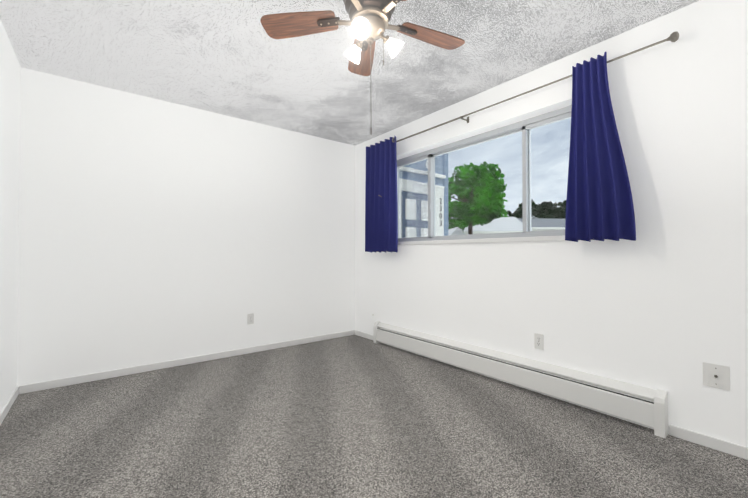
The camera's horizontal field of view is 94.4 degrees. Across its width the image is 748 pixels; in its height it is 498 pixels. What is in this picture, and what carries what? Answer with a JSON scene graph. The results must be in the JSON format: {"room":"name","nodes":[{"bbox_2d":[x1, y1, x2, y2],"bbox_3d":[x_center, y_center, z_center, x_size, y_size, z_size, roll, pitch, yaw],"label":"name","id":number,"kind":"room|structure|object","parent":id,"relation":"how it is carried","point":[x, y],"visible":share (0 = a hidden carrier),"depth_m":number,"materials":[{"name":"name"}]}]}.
{"room":"empty bedroom","nodes":[
{"label":"empty bedroom","id":0,"kind":"room"},
{"bbox_2d":[0,19,20,412],"bbox_3d":[-1.306,-0.167,0.708,0.220,2.440,4.600,1,-1,-38],"label":"wall","id":1,"kind":"structure","parent":0,"point":[10,81],"depth_m":2.30,"materials":[{"name":"white paint"}]},
{"bbox_2d":[0,386,18,424],"bbox_3d":[-1.214,1.023,0.765,0.012,0.062,4.600,1,-1,-38],"label":"baseboard","id":2,"kind":"structure","parent":1,"relation":"attached to","point":[8,405],"depth_m":2.30,"materials":[{"name":"white wood"}]},
{"bbox_2d":[17,67,354,385],"bbox_3d":[-1.514,-0.130,3.615,3.500,2.440,0.220,1,-1,-38],"label":"wall","id":3,"kind":"structure","parent":0,"point":[152,230],"depth_m":3.16,"materials":[{"name":"white paint"}]},
{"bbox_2d":[19,330,354,393],"bbox_3d":[-1.438,1.058,3.513,3.048,0.062,0.012,1,-1,-38],"label":"baseboard","id":4,"kind":"structure","parent":3,"relation":"attached to","point":[34,387],"depth_m":3.15,"materials":[{"name":"white wood"}]},
{"bbox_2d":[247,313,253,324],"bbox_3d":[-1.295,0.736,3.632,0.070,0.115,0.006,1,-1,-38],"label":"electrical outlet","id":5,"kind":"object","parent":3,"relation":"attached to","point":[250,319],"visible":1,"depth_m":3.63,"materials":[{"name":"white plastic"}]},
{"bbox_2d":[0,0,699,145],"bbox_3d":[-0.019,-1.434,1.741,3.500,0.120,5.040,1,-1,-38],"label":"ceiling","id":6,"kind":"structure","parent":0,"point":[231,58],"depth_m":2.39,"materials":[{"name":"white paint"}]},
{"bbox_2d":[260,0,464,134],"bbox_3d":[0.009,-0.974,1.722,1.101,0.800,1.084,1,-1,-38],"label":"ceiling fan","id":7,"kind":"object","parent":6,"relation":"hanging from","point":[369,20],"visible":1,"depth_m":1.78,"materials":[{"name":"brown wood"}]},
{"bbox_2d":[0,335,747,497],"bbox_3d":[-0.019,1.116,1.709,3.500,0.100,5.040,1,-1,-38],"label":"floor","id":8,"kind":"structure","parent":0,"point":[353,416],"depth_m":1.94,"materials":[{"name":"carpet"}]},
{"bbox_2d":[373,321,667,437],"bbox_3d":[0.846,0.959,3.020,0.074,0.247,2.660,1,-1,-38],"label":"baseboard heater","id":9,"kind":"object","parent":8,"relation":"on","point":[642,405],"visible":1,"depth_m":2.48,"materials":[{"name":"white metal"}]},
{"bbox_2d":[355,0,747,446],"bbox_3d":[1.267,-0.141,2.742,0.220,2.440,4.600,1,-1,-38],"label":"wall","id":10,"kind":"structure","parent":0,"point":[661,302],"depth_m":2.11,"materials":[{"name":"white paint"}]},
{"bbox_2d":[355,330,372,339],"bbox_3d":[-0.099,1.067,4.267,0.012,0.062,0.465,1,-1,-38],"label":"baseboard","id":11,"kind":"structure","parent":10,"relation":"attached to","point":[364,335],"depth_m":4.28,"materials":[{"name":"white wood"}]},
{"bbox_2d":[397,105,571,241],"bbox_3d":[0.932,-0.565,3.235,0.092,0.960,2.220,1,-1,-38],"label":"sliding window","id":12,"kind":"structure","parent":10,"relation":"in","point":[416,183],"depth_m":3.50,"materials":[{"name":"clear glass"}]},
{"bbox_2d":[398,235,604,244],"bbox_3d":[0.851,-0.069,3.165,0.137,0.036,2.280,1,-1,-38],"label":"board","id":13,"kind":"object","parent":10,"relation":"attached to","point":[527,239],"visible":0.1,"depth_m":2.90,"materials":[{"name":"white wood"}]},
{"bbox_2d":[396,31,678,141],"bbox_3d":[0.825,-1.165,3.043,0.114,0.065,2.840,1,-1,-38],"label":"curtain rod","id":14,"kind":"object","parent":10,"relation":"attached to","point":[673,37],"visible":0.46,"depth_m":2.51,"materials":[{"name":"silver metal"}]},
{"bbox_2d":[365,135,397,252],"bbox_3d":[0.075,-0.579,3.847,0.073,1.236,0.521,1,-1,-38],"label":"curtain","id":15,"kind":"object","parent":14,"relation":"hanging from","point":[381,216],"visible":1,"depth_m":3.83,"materials":[{"name":"blue fabric"}]},
{"bbox_2d":[565,52,635,241],"bbox_3d":[1.403,-0.636,2.160,0.088,1.177,0.386,1,-1,-38],"label":"curtain","id":16,"kind":"object","parent":14,"relation":"hanging from","point":[599,204],"visible":1,"depth_m":2.19,"materials":[{"name":"blue fabric"}]},
{"bbox_2d":[534,333,543,349],"bbox_3d":[1.234,0.692,2.590,0.006,0.115,0.070,1,-1,-38],"label":"electrical outlet","id":17,"kind":"object","parent":10,"relation":"attached to","point":[538,341],"visible":1,"depth_m":2.59,"materials":[{"name":"white plastic"}]},
{"bbox_2d":[669,424,747,459],"bbox_3d":[2.147,1.032,1.427,0.012,0.062,1.445,1,-1,-38],"label":"baseboard","id":18,"kind":"structure","parent":10,"relation":"attached to","point":[733,449],"depth_m":1.86,"materials":[{"name":"white wood"}]},
{"bbox_2d":[702,362,729,390],"bbox_3d":[1.819,0.678,1.843,0.015,0.125,0.105,1,-1,-38],"label":"outlet plate","id":19,"kind":"object","parent":10,"relation":"attached to","point":[716,376],"visible":1,"depth_m":1.84,"materials":[{"name":"white plastic"}]},
{"label":"outside","id":20,"kind":"structure","parent":0,"visible":0},
{"bbox_2d":[507,199,565,218],"bbox_3d":[35.569,-7.062,75.584,14.788,7.005,14.050,1,-1,-38],"label":"tree","id":21,"kind":"object","parent":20,"point":[560,212],"depth_m":71.27,"materials":[{"name":"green plant"}]},
{"bbox_2d":[534,200,565,217],"bbox_3d":[46.240,-8.037,81.503,15.717,7.963,17.551,1,-1,-38],"label":"tree","id":22,"kind":"object","parent":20,"point":[563,204],"depth_m":82.24,"materials":[{"name":"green plant"}]},
{"bbox_3d":[31.777,5.140,74.881,136.220,0.300,200.000,1,-1,-38],"label":"lawn","id":23,"kind":"structure","parent":20,"visible":0},
{"bbox_2d":[423,153,447,236],"bbox_3d":[-0.465,0.986,7.223,2.580,6.300,4.200,1,-1,-38],"label":"entry","id":24,"kind":"object","parent":23,"relation":"on","point":[440,187],"depth_m":6.78,"materials":[{"name":"white"}]},
{"bbox_2d":[448,227,465,235],"bbox_3d":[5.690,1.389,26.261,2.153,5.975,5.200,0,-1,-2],"label":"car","id":25,"kind":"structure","parent":23,"relation":"on","point":[457,231],"depth_m":23.70,"materials":[{"name":"white metal"}]},
{"bbox_2d":[448,161,507,234],"bbox_3d":[9.982,-2.327,36.238,8.181,13.658,7.132,1,-1,-38],"label":"tree","id":26,"kind":"object","parent":23,"relation":"on","point":[483,172],"depth_m":34.78,"materials":[{"name":"green plant"}]},
{"bbox_2d":[461,217,522,234],"bbox_3d":[14.867,0.077,46.801,8.498,9.116,9.760,0,-1,-2],"label":"house","id":27,"kind":"structure","parent":23,"relation":"on","point":[506,222],"depth_m":43.23,"materials":[{"name":"white"}]},
{"bbox_2d":[517,218,565,230],"bbox_3d":[28.785,-0.117,55.206,12.716,9.716,9.760,0,-1,-2],"label":"house","id":28,"kind":"structure","parent":23,"relation":"on","point":[550,223],"depth_m":51.87,"materials":[{"name":"white"}]}
]}

